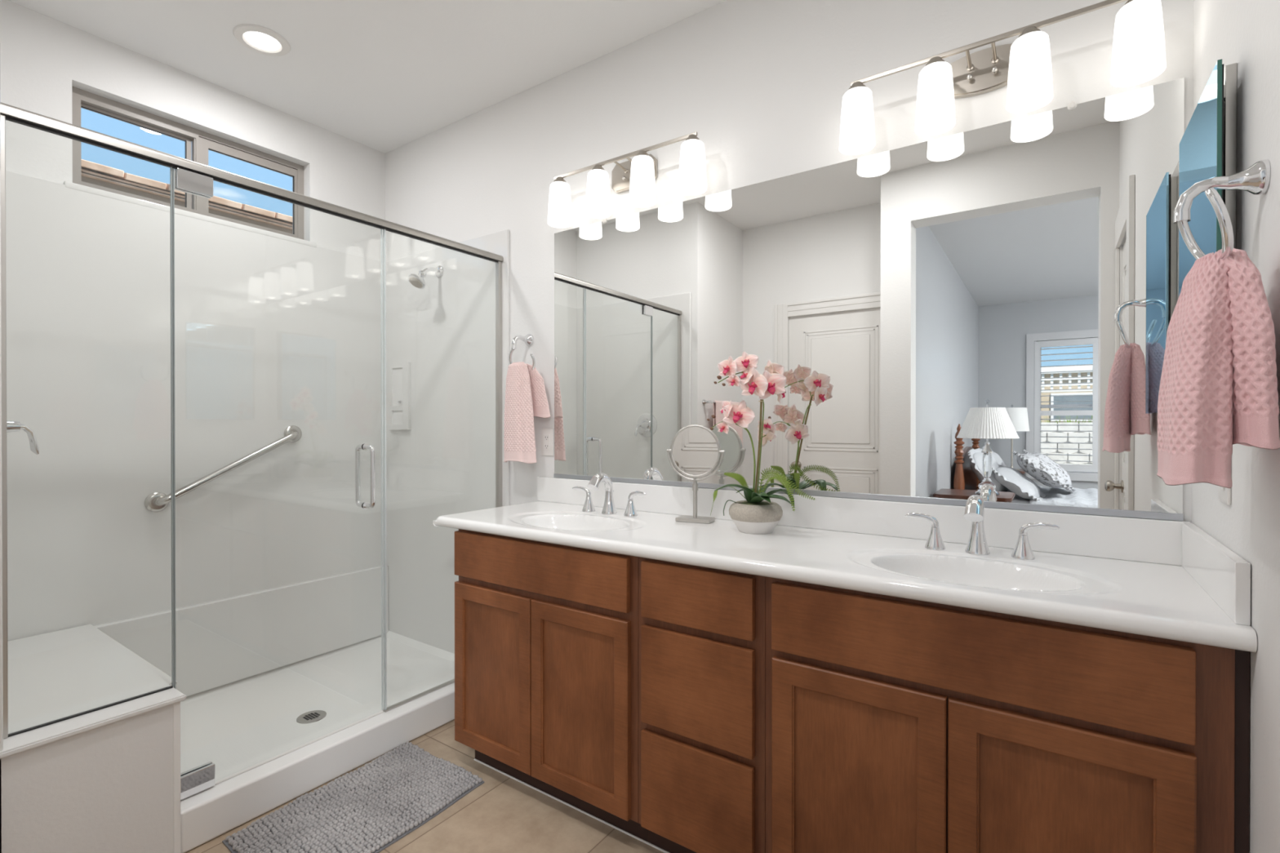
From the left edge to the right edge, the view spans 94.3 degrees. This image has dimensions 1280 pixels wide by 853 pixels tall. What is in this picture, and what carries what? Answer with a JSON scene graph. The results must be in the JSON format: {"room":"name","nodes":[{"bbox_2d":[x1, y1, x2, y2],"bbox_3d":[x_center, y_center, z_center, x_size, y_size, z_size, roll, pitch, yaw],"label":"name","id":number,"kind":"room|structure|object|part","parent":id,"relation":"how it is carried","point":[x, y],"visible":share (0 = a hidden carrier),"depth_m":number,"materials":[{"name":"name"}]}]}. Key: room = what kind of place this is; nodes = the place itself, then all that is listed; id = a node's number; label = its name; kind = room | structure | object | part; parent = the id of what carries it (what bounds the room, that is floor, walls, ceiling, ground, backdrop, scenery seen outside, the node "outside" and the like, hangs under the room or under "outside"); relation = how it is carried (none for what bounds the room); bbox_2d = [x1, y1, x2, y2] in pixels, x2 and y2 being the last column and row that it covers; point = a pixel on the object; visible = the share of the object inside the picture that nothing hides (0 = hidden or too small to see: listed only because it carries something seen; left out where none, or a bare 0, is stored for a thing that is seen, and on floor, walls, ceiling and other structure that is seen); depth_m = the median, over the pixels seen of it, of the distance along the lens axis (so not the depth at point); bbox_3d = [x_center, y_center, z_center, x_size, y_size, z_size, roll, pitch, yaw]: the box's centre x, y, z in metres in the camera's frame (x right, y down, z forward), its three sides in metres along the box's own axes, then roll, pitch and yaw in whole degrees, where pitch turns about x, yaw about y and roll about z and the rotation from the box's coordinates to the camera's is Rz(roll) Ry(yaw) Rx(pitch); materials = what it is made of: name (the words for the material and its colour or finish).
{"room":"bathroom","nodes":[
{"label":"bathroom","id":0,"kind":"room"},
{"bbox_2d":[0,0,385,261],"bbox_3d":[-2.191,-0.149,2.343,0.150,2.743,2.480,0,0,35],"label":"wall","id":1,"kind":"structure","parent":0,"point":[42,57],"depth_m":2.48,"materials":[{"name":"white paint"}]},
{"bbox_2d":[71,86,303,239],"bbox_3d":[-1.975,-1.123,2.664,0.054,0.394,0.880,0,0,35],"label":"window","id":2,"kind":"structure","parent":1,"relation":"in","point":[197,142],"depth_m":2.63,"materials":[{"name":"grey"}]},
{"bbox_3d":[-2.113,-1.112,2.491,0.020,0.348,0.382,0,0,35],"label":"sash","id":3,"kind":"part","parent":2,"relation":"part of","materials":[{"name":"grey"}]},
{"bbox_3d":[-1.857,-1.115,2.820,0.020,0.352,0.446,0,0,35],"label":"sash","id":4,"kind":"part","parent":2,"relation":"part of","materials":[{"name":"grey"}]},
{"bbox_2d":[63,181,317,247],"bbox_3d":[-1.923,-0.912,2.632,0.074,0.027,0.935,0,0,35],"label":"trim","id":5,"kind":"structure","parent":1,"relation":"attached to","point":[68,184],"depth_m":2.54,"materials":[{"name":"white"}]},
{"bbox_2d":[5,170,383,641],"bbox_3d":[-1.884,0.140,2.643,0.014,2.102,1.640,0,0,35],"label":"wall panel","id":6,"kind":"object","parent":1,"relation":"attached to","point":[273,335],"visible":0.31,"depth_m":2.51,"materials":[{"name":"white"}]},
{"bbox_2d":[144,425,302,511],"bbox_3d":[-1.827,0.175,2.663,0.057,0.357,0.619,0,0,35],"label":"grab bar","id":7,"kind":"object","parent":6,"relation":"attached to","point":[155,501],"visible":1,"depth_m":2.60,"materials":[{"name":"silver metal"}]},
{"bbox_2d":[8,0,726,153],"bbox_3d":[-0.726,-1.567,1.415,3.608,0.100,2.630,0,0,35],"label":"ceiling","id":8,"kind":"structure","parent":0,"point":[384,76],"depth_m":2.37,"materials":[{"name":"white paint"}]},
{"bbox_2d":[232,23,290,56],"bbox_3d":[-1.486,-1.516,2.336,0.192,0.008,0.192,0,0,35],"label":"recessed light","id":9,"kind":"object","parent":8,"relation":"in","point":[260,39],"visible":1,"depth_m":2.33,"materials":[{"name":"white plastic"}]},
{"bbox_2d":[185,719,663,852],"bbox_3d":[-0.726,1.276,1.426,3.608,0.100,2.630,0,0,35],"label":"floor","id":10,"kind":"structure","parent":0,"point":[502,815],"depth_m":1.82,"materials":[{"name":"beige tile"}]},
{"bbox_2d":[180,631,454,852],"bbox_3d":[-1.459,1.160,2.360,1.011,0.123,1.624,0,0,35],"label":"shower pan","id":11,"kind":"object","parent":10,"relation":"on","point":[237,726],"visible":0.57,"depth_m":2.32,"materials":[{"name":"white plastic"}]},
{"bbox_2d":[0,624,186,852],"bbox_3d":[-1.807,0.993,1.836,1.022,0.462,0.394,0,0,35],"label":"shower bench","id":12,"kind":"object","parent":11,"relation":"on","point":[107,780],"visible":0.97,"depth_m":1.60,"materials":[{"name":"white paint"}]},
{"bbox_3d":[-1.807,0.770,1.835,1.022,0.016,0.394,0,0,35],"label":"seat","id":13,"kind":"part","parent":12,"relation":"part of","materials":[{"name":"white stone"}]},
{"bbox_3d":[-1.310,1.001,1.679,0.008,0.446,0.016,0,0,35],"label":"corner trim","id":14,"kind":"part","parent":12,"relation":"part of","materials":[{"name":"white"}]},
{"bbox_2d":[93,564,388,696],"bbox_3d":[-1.754,0.957,2.788,0.038,0.377,1.228,0,0,35],"label":"wall panel","id":15,"kind":"object","parent":11,"relation":"on","point":[222,642],"visible":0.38,"depth_m":2.74,"materials":[{"name":"white"}]},
{"bbox_2d":[0,102,503,799],"bbox_3d":[-1.107,0.153,2.107,0.117,1.892,1.614,0,0,35],"label":"shower enclosure","id":16,"kind":"object","parent":11,"relation":"on","point":[188,176],"visible":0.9,"depth_m":1.76,"materials":[{"name":"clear glass"}]},
{"bbox_3d":[-1.106,-0.778,2.105,0.038,0.030,1.608,0,0,35],"label":"header rail","id":17,"kind":"part","parent":16,"relation":"part of","materials":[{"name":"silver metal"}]},
{"bbox_3d":[-1.028,0.186,2.221,0.117,0.244,0.024,0,0,35],"label":"handle","id":18,"kind":"part","parent":16,"relation":"part of","materials":[{"name":"silver metal"}]},
{"bbox_2d":[296,710,326,724],"bbox_3d":[-1.335,1.180,2.413,0.110,0.004,0.110,0,0,35],"label":"shower drain","id":19,"kind":"object","parent":11,"relation":"in","point":[310,717],"visible":1,"depth_m":2.41,"materials":[{"name":"silver metal"}]},
{"bbox_2d":[222,742,484,852],"bbox_3d":[-0.882,1.214,1.893,0.459,0.020,0.672,0,0,35],"label":"bath mat","id":20,"kind":"object","parent":10,"relation":"on","point":[370,808],"visible":1,"depth_m":1.88,"materials":[{"name":"grey fabric"}]},
{"bbox_2d":[454,528,647,841],"bbox_3d":[-0.190,0.795,2.137,0.795,0.856,0.542,0,0,35],"label":"vanity cabinet","id":21,"kind":"object","parent":10,"relation":"on","point":[546,634],"visible":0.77,"depth_m":1.88,"materials":[{"name":"brown wood"}]},
{"bbox_3d":[-0.506,0.847,2.044,0.279,0.461,0.010,0,0,35],"label":"door panel","id":22,"kind":"part","parent":21,"relation":"part of","materials":[{"name":"brown wood"}]},
{"bbox_3d":[-0.509,0.847,2.040,0.379,0.573,0.020,0,0,35],"label":"door","id":23,"kind":"part","parent":21,"relation":"part of","materials":[{"name":"brown wood"}]},
{"bbox_3d":[-0.348,0.457,1.928,0.769,0.158,0.020,0,0,35],"label":"false drawer","id":24,"kind":"part","parent":21,"relation":"part of","materials":[{"name":"brown wood"}]},
{"bbox_3d":[-0.188,0.848,1.823,0.286,0.461,0.010,0,0,35],"label":"door panel","id":25,"kind":"part","parent":21,"relation":"part of","materials":[{"name":"brown wood"}]},
{"bbox_3d":[-0.190,0.848,1.820,0.386,0.573,0.020,0,0,35],"label":"door","id":26,"kind":"part","parent":21,"relation":"part of","materials":[{"name":"brown wood"}]},
{"bbox_2d":[473,758,669,852],"bbox_3d":[0.211,1.222,1.609,1.992,0.006,0.006,0,0,35],"label":"bead","id":27,"kind":"object","parent":10,"relation":"on","point":[474,759],"visible":1,"depth_m":1.89,"materials":[{"name":"white plastic"}]},
{"bbox_2d":[638,556,765,852],"bbox_3d":[0.297,0.796,1.800,0.386,0.856,0.542,0,0,35],"label":"vanity cabinet","id":28,"kind":"object","parent":10,"relation":"on","point":[702,630],"visible":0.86,"depth_m":1.57,"materials":[{"name":"brown wood"}]},
{"bbox_3d":[0.146,0.995,1.587,0.339,0.273,0.020,0,0,35],"label":"drawer","id":29,"kind":"part","parent":28,"relation":"part of","materials":[{"name":"brown wood"}]},
{"bbox_3d":[0.146,0.698,1.586,0.339,0.273,0.020,0,0,35],"label":"drawer","id":30,"kind":"part","parent":28,"relation":"part of","materials":[{"name":"brown wood"}]},
{"bbox_3d":[0.146,0.459,1.585,0.339,0.158,0.020,0,0,35],"label":"drawer","id":31,"kind":"part","parent":28,"relation":"part of","materials":[{"name":"brown wood"}]},
{"bbox_2d":[765,576,1249,852],"bbox_3d":[0.810,0.797,1.444,0.862,0.856,0.542,0,0,35],"label":"vanity cabinet","id":32,"kind":"object","parent":10,"relation":"on","point":[894,724],"depth_m":1.20,"materials":[{"name":"brown wood"}]},
{"bbox_2d":[432,476,1257,652],"bbox_3d":[0.278,0.344,1.806,2.150,0.236,0.555,0,0,35],"label":"countertop","id":33,"kind":"structure","parent":32,"relation":"on","point":[1157,578],"depth_m":1.52,"materials":[{"name":"white stone"}]},
{"bbox_2d":[572,472,645,516],"bbox_3d":[-0.142,0.252,2.225,0.352,0.160,0.143,0,0,35],"label":"faucet","id":34,"kind":"object","parent":33,"relation":"on","point":[609,508],"visible":0.99,"depth_m":2.23,"materials":[{"name":"silver metal"}]},
{"bbox_3d":[-0.229,0.253,2.334,0.085,0.035,0.019,0,0,32],"label":"lever","id":35,"kind":"part","parent":34,"relation":"part of","materials":[{"name":"silver metal"}]},
{"bbox_3d":[-0.201,0.301,2.317,0.052,0.061,0.052,0,0,35],"label":"handle","id":36,"kind":"part","parent":34,"relation":"part of","materials":[{"name":"silver metal"}]},
{"bbox_3d":[-0.142,0.252,2.225,0.058,0.160,0.143,0,0,35],"label":"spout","id":37,"kind":"part","parent":34,"relation":"part of","materials":[{"name":"silver metal"}]},
{"bbox_3d":[-0.034,0.302,2.202,0.052,0.061,0.052,0,0,35],"label":"handle","id":38,"kind":"part","parent":34,"relation":"part of","materials":[{"name":"silver metal"}]},
{"bbox_3d":[-0.008,0.254,2.182,0.085,0.035,0.019,0,0,38],"label":"lever","id":39,"kind":"part","parent":34,"relation":"part of","materials":[{"name":"silver metal"}]},
{"bbox_2d":[666,424,724,524],"bbox_3d":[0.193,0.162,2.071,0.210,0.338,0.068,0,0,25],"label":"makeup mirror","id":40,"kind":"object","parent":33,"relation":"on","point":[695,451],"visible":1,"depth_m":2.06,"materials":[{"name":"grey metal"}]},
{"bbox_3d":[0.193,0.249,2.072,0.021,0.137,0.021,0,0,25],"label":"stem","id":41,"kind":"part","parent":40,"relation":"part of","materials":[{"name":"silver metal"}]},
{"bbox_2d":[706,351,814,533],"bbox_3d":[0.383,0.051,1.864,0.317,0.562,0.242,0,0,35],"label":"potted orchid","id":42,"kind":"object","parent":33,"relation":"on","point":[753,515],"visible":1,"depth_m":1.82,"materials":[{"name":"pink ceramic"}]},
{"bbox_3d":[0.262,0.001,1.856,0.014,0.040,0.051,-8,17,-44],"label":"flower","id":43,"kind":"part","parent":42,"relation":"part of","materials":[{"name":"pink plant"}]},
{"bbox_3d":[0.273,-0.058,1.854,0.016,0.056,0.071,16,28,-23],"label":"flower","id":44,"kind":"part","parent":42,"relation":"part of","materials":[{"name":"pink plant"}]},
{"bbox_3d":[0.272,-0.184,1.823,0.015,0.065,0.083,7,7,-38],"label":"flower","id":45,"kind":"part","parent":42,"relation":"part of","materials":[{"name":"pink plant"}]},
{"bbox_3d":[0.285,-0.141,1.804,0.051,0.040,0.014,7,16,39],"label":"flower","id":46,"kind":"part","parent":42,"relation":"part of","materials":[{"name":"pink plant"}]},
{"bbox_3d":[0.307,-0.043,1.833,0.105,0.083,0.017,18,-9,24],"label":"flower","id":47,"kind":"part","parent":42,"relation":"part of","materials":[{"name":"pink plant"}]},
{"bbox_3d":[0.322,-0.200,1.806,0.081,0.063,0.014,-11,-22,17],"label":"flower","id":48,"kind":"part","parent":42,"relation":"part of","materials":[{"name":"pink plant"}]},
{"bbox_3d":[0.338,0.118,1.854,0.071,0.259,0.041,0,0,-28],"label":"stem","id":49,"kind":"part","parent":42,"relation":"part of","materials":[{"name":"green plant"}]},
{"bbox_3d":[0.325,-0.157,1.788,0.015,0.056,0.071,32,20,-25],"label":"flower","id":50,"kind":"part","parent":42,"relation":"part of","materials":[{"name":"pink plant"}]},
{"bbox_3d":[0.339,-0.131,1.765,0.103,0.081,0.016,8,6,43],"label":"flower","id":51,"kind":"part","parent":42,"relation":"part of","materials":[{"name":"pink plant"}]},
{"bbox_3d":[0.366,0.312,1.879,0.152,0.040,0.152,0,0,35],"label":"pot","id":52,"kind":"part","parent":42,"relation":"part of","materials":[{"name":"white ceramic"}]},
{"bbox_3d":[0.368,0.070,1.836,0.013,0.354,0.088,0,0,-4],"label":"stem","id":53,"kind":"part","parent":42,"relation":"part of","materials":[{"name":"green plant"}]},
{"bbox_3d":[0.376,0.082,1.843,0.014,0.330,0.081,0,0,-3],"label":"stem","id":54,"kind":"part","parent":42,"relation":"part of","materials":[{"name":"green plant"}]},
{"bbox_3d":[0.391,-0.003,1.866,0.050,0.063,0.014,38,-28,18],"label":"flower","id":55,"kind":"part","parent":42,"relation":"part of","materials":[{"name":"pink plant"}]},
{"bbox_3d":[0.397,0.020,1.883,0.014,0.069,0.088,-4,-26,-34],"label":"flower","id":56,"kind":"part","parent":42,"relation":"part of","materials":[{"name":"pink plant"}]},
{"bbox_3d":[0.383,-0.128,1.761,0.103,0.081,0.016,-17,-4,5],"label":"flower","id":57,"kind":"part","parent":42,"relation":"part of","materials":[{"name":"pink plant"}]},
{"bbox_3d":[0.401,-0.166,1.798,0.015,0.075,0.095,-16,-4,-28],"label":"flower","id":58,"kind":"part","parent":42,"relation":"part of","materials":[{"name":"pink plant"}]},
{"bbox_3d":[0.429,-0.113,1.807,0.014,0.065,0.083,7,-26,19],"label":"flower","id":59,"kind":"part","parent":42,"relation":"part of","materials":[{"name":"pink plant"}]},
{"bbox_2d":[904,494,1059,559],"bbox_3d":[0.865,0.255,1.528,0.352,0.160,0.143,0,0,35],"label":"faucet","id":60,"kind":"object","parent":33,"relation":"on","point":[977,544],"visible":1,"depth_m":1.54,"materials":[{"name":"silver metal"}]},
{"bbox_3d":[0.778,0.256,1.638,0.085,0.035,0.019,0,0,32],"label":"lever","id":61,"kind":"part","parent":60,"relation":"part of","materials":[{"name":"silver metal"}]},
{"bbox_3d":[0.806,0.304,1.621,0.052,0.061,0.052,0,0,35],"label":"handle","id":62,"kind":"part","parent":60,"relation":"part of","materials":[{"name":"silver metal"}]},
{"bbox_3d":[0.865,0.255,1.528,0.058,0.160,0.143,0,0,35],"label":"spout","id":63,"kind":"part","parent":60,"relation":"part of","materials":[{"name":"silver metal"}]},
{"bbox_3d":[0.972,0.305,1.506,0.052,0.061,0.052,0,0,35],"label":"handle","id":64,"kind":"part","parent":60,"relation":"part of","materials":[{"name":"silver metal"}]},
{"bbox_3d":[0.998,0.257,1.485,0.085,0.035,0.019,0,0,38],"label":"lever","id":65,"kind":"part","parent":60,"relation":"part of","materials":[{"name":"silver metal"}]},
{"bbox_3d":[0.487,0.852,1.356,0.271,0.457,0.010,0,0,35],"label":"door panel","id":66,"kind":"part","parent":32,"relation":"part of","materials":[{"name":"brown wood"}]},
{"bbox_3d":[0.484,0.852,1.353,0.383,0.569,0.020,0,0,35],"label":"door","id":67,"kind":"part","parent":32,"relation":"part of","materials":[{"name":"brown wood"}]},
{"bbox_3d":[0.642,0.466,1.242,0.768,0.164,0.020,0,0,35],"label":"false drawer","id":68,"kind":"part","parent":32,"relation":"part of","materials":[{"name":"brown wood"}]},
{"bbox_3d":[0.804,0.853,1.137,0.269,0.457,0.010,0,0,35],"label":"door panel","id":69,"kind":"part","parent":32,"relation":"part of","materials":[{"name":"brown wood"}]},
{"bbox_3d":[0.802,0.853,1.133,0.381,0.569,0.020,0,0,35],"label":"door","id":70,"kind":"part","parent":32,"relation":"part of","materials":[{"name":"brown wood"}]},
{"bbox_3d":[1.081,0.799,1.095,0.018,0.856,0.215,0,0,35],"label":"cabinet filler","id":71,"kind":"part","parent":32,"relation":"part of","materials":[{"name":"brown wood"}]},
{"bbox_2d":[385,0,1193,522],"bbox_3d":[-0.021,-0.149,2.440,3.608,2.743,0.150,0,0,35],"label":"wall","id":72,"kind":"structure","parent":0,"point":[762,84],"depth_m":2.15,"materials":[{"name":"white paint"}]},
{"bbox_2d":[386,229,509,653],"bbox_3d":[-1.011,0.139,3.027,0.984,2.102,0.014,0,0,35],"label":"wall panel","id":73,"kind":"object","parent":72,"relation":"attached to","point":[445,464],"visible":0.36,"depth_m":3.03,"materials":[{"name":"white"}]},
{"bbox_2d":[389,361,411,429],"bbox_3d":[-1.298,-0.163,3.198,0.170,0.360,0.030,0,0,35],"label":"soap niche","id":74,"kind":"object","parent":73,"relation":"attached to","point":[400,373],"visible":1,"depth_m":3.19,"materials":[{"name":"white plastic"}]},
{"bbox_2d":[407,265,444,288],"bbox_3d":[-1.067,-0.749,2.949,0.090,0.138,0.175,0,0,35],"label":"showerhead","id":75,"kind":"object","parent":73,"relation":"attached to","point":[417,281],"visible":1,"depth_m":2.92,"materials":[{"name":"silver metal"}]},
{"bbox_3d":[-1.049,-0.774,2.974,0.021,0.055,0.113,0,0,35],"label":"arm","id":76,"kind":"part","parent":75,"relation":"part of","materials":[{"name":"silver metal"}]},
{"bbox_2d":[508,333,535,373],"bbox_3d":[-0.501,-0.320,2.614,0.144,0.195,0.109,0,0,35],"label":"towel ring","id":77,"kind":"object","parent":72,"relation":"attached to","point":[528,339],"visible":0.77,"depth_m":2.61,"materials":[{"name":"silver metal"}]},
{"bbox_3d":[-0.528,-0.378,2.632,0.053,0.078,0.109,0,0,35],"label":"post","id":78,"kind":"part","parent":77,"relation":"part of","materials":[{"name":"silver metal"}]},
{"bbox_2d":[503,361,550,463],"bbox_3d":[-0.495,-0.061,2.591,0.232,0.436,0.108,0,0,35],"label":"hand towel","id":79,"kind":"object","parent":77,"relation":"hanging from","point":[526,397],"visible":0.99,"depth_m":2.56,"materials":[{"name":"pink fabric"}]},
{"bbox_2d":[541,428,554,455],"bbox_3d":[-0.408,0.068,2.612,0.073,0.120,0.009,0,0,35],"label":"outlet plate","id":80,"kind":"object","parent":72,"relation":"attached to","point":[547,434],"visible":1,"depth_m":2.61,"materials":[{"name":"white plastic"}]},
{"bbox_2d":[547,131,706,227],"bbox_3d":[-0.057,-0.938,2.276,0.723,0.220,0.155,0,0,35],"label":"vanity light","id":81,"kind":"object","parent":72,"relation":"attached to","point":[637,175],"visible":1,"depth_m":2.25,"materials":[{"name":"white glass"}]},
{"bbox_3d":[-0.328,-0.910,2.431,0.101,0.162,0.101,0,0,35],"label":"lamp shade","id":82,"kind":"part","parent":81,"relation":"part of","materials":[{"name":"white glass"}]},
{"bbox_3d":[-0.163,-0.909,2.317,0.101,0.162,0.101,0,0,35],"label":"lamp shade","id":83,"kind":"part","parent":81,"relation":"part of","materials":[{"name":"white glass"}]},
{"bbox_3d":[-0.077,-1.011,2.309,0.018,0.024,0.081,0,0,35],"label":"arm","id":84,"kind":"part","parent":81,"relation":"part of","materials":[{"name":"silver metal"}]},
{"bbox_3d":[0.009,-0.909,2.198,0.101,0.162,0.101,0,0,35],"label":"lamp shade","id":85,"kind":"part","parent":81,"relation":"part of","materials":[{"name":"white glass"}]},
{"bbox_3d":[0.184,-0.908,2.077,0.101,0.162,0.101,0,0,35],"label":"lamp shade","id":86,"kind":"part","parent":81,"relation":"part of","materials":[{"name":"white glass"}]},
{"bbox_2d":[537,476,1190,565],"bbox_3d":[0.431,0.279,2.025,2.147,0.106,0.019,0,0,35],"label":"backsplash","id":87,"kind":"structure","parent":72,"relation":"attached to","point":[1158,541],"depth_m":1.74,"materials":[{"name":"white stone"}]},
{"bbox_2d":[553,77,1184,520],"bbox_3d":[0.465,-0.312,2.003,2.040,1.072,0.014,0,0,35],"label":"wall mirror","id":88,"kind":"object","parent":72,"relation":"attached to","point":[986,312],"visible":0.98,"depth_m":1.75,"materials":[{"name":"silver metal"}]},
{"bbox_2d":[839,0,1166,155],"bbox_3d":[0.922,-0.937,1.599,0.741,0.222,0.155,0,0,35],"label":"vanity light","id":89,"kind":"object","parent":72,"relation":"attached to","point":[1024,65],"visible":1,"depth_m":1.56,"materials":[{"name":"white glass"}]},
{"bbox_3d":[0.643,-0.907,1.759,0.101,0.162,0.101,0,0,35],"label":"lamp shade","id":90,"kind":"part","parent":89,"relation":"part of","materials":[{"name":"white glass"}]},
{"bbox_3d":[0.815,-0.906,1.640,0.101,0.162,0.101,0,0,35],"label":"lamp shade","id":91,"kind":"part","parent":89,"relation":"part of","materials":[{"name":"white glass"}]},
{"bbox_3d":[0.919,-0.973,1.655,0.014,0.014,0.023,0,0,35],"label":"knob","id":92,"kind":"part","parent":89,"relation":"part of","materials":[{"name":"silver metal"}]},
{"bbox_3d":[0.903,-1.008,1.631,0.018,0.024,0.081,0,0,35],"label":"arm","id":93,"kind":"part","parent":89,"relation":"part of","materials":[{"name":"silver metal"}]},
{"bbox_3d":[0.969,-0.973,1.621,0.014,0.014,0.023,0,0,35],"label":"knob","id":94,"kind":"part","parent":89,"relation":"part of","materials":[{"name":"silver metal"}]},
{"bbox_3d":[0.952,-1.008,1.597,0.018,0.024,0.081,0,0,35],"label":"arm","id":95,"kind":"part","parent":89,"relation":"part of","materials":[{"name":"silver metal"}]},
{"bbox_3d":[0.995,-0.906,1.516,0.101,0.162,0.101,0,0,35],"label":"lamp shade","id":96,"kind":"part","parent":89,"relation":"part of","materials":[{"name":"white glass"}]},
{"bbox_3d":[1.170,-0.905,1.395,0.101,0.162,0.101,0,0,35],"label":"lamp shade","id":97,"kind":"part","parent":89,"relation":"part of","materials":[{"name":"white glass"}]},
{"bbox_2d":[1191,0,1279,852],"bbox_3d":[0.790,-0.142,0.547,0.120,2.743,2.040,0,0,35],"label":"wall","id":98,"kind":"structure","parent":0,"point":[1245,33],"depth_m":0.97,"materials":[{"name":"white paint"}]},
{"bbox_2d":[1178,58,1237,296],"bbox_3d":[1.146,-0.349,1.200,0.038,0.628,0.400,0,0,35],"label":"picture","id":99,"kind":"object","parent":98,"relation":"attached to","point":[1208,144],"visible":0.51,"depth_m":1.09,"materials":[{"name":"blue glass"}]},
{"bbox_3d":[1.128,-0.342,1.202,0.005,0.609,0.378,0,0,35],"label":"mirror door","id":100,"kind":"part","parent":99,"relation":"part of","materials":[{"name":"blue mirror"}]},
{"bbox_2d":[1173,159,1270,260],"bbox_3d":[0.911,-0.334,0.924,0.109,0.174,0.159,0,0,35],"label":"towel ring","id":101,"kind":"object","parent":98,"relation":"attached to","point":[1255,180],"visible":0.88,"depth_m":0.94,"materials":[{"name":"silver metal"}]},
{"bbox_2d":[1156,248,1279,488],"bbox_3d":[0.894,-0.091,0.927,0.122,0.363,0.196,0,0,35],"label":"hand towel","id":102,"kind":"object","parent":101,"relation":"hanging from","point":[1218,388],"visible":0.97,"depth_m":0.88,"materials":[{"name":"pink fabric"}]},
{"bbox_3d":[0.942,-0.381,0.967,0.109,0.078,0.053,0,0,35],"label":"post","id":103,"kind":"part","parent":101,"relation":"part of","materials":[{"name":"silver metal"}]},
{"bbox_2d":[1218,486,1231,505],"bbox_3d":[1.121,0.087,1.140,0.009,0.120,0.073,0,0,35],"label":"outlet plate","id":104,"kind":"object","parent":98,"relation":"attached to","point":[1224,494],"visible":0.27,"depth_m":1.13,"materials":[{"name":"white plastic"}]},
{"bbox_3d":[-2.117,-0.145,1.368,1.080,2.743,0.720,0,0,35],"label":"wall","id":105,"kind":"structure","parent":0,"visible":0},
{"bbox_2d":[0,105,3,852],"bbox_3d":[-1.923,0.144,1.681,1.016,2.102,0.014,0,0,35],"label":"wall panel","id":106,"kind":"object","parent":105,"relation":"attached to","point":[1,485],"visible":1,"depth_m":1.40,"materials":[{"name":"white paint"}]},
{"bbox_2d":[6,420,39,454],"bbox_3d":[-1.758,0.000,1.651,0.174,0.174,0.127,0,0,35],"label":"shower valve","id":107,"kind":"object","parent":106,"relation":"attached to","point":[11,426],"visible":0.89,"depth_m":1.68,"materials":[{"name":"silver metal"}]},
{"label":"outside","id":108,"kind":"structure","parent":0,"visible":0},
{"bbox_3d":[-3.966,1.476,-2.210,28.000,0.230,32.000,0,0,35],"label":"ground","id":109,"kind":"structure","parent":108,"visible":0},
{"bbox_2d":[80,159,292,233],"bbox_3d":[-5.824,-0.769,6.945,4.514,4.187,13.443,0,0,35],"label":"house","id":110,"kind":"structure","parent":109,"relation":"on","point":[94,173],"depth_m":5.37,"materials":[{"name":"brown paint"}]}
]}

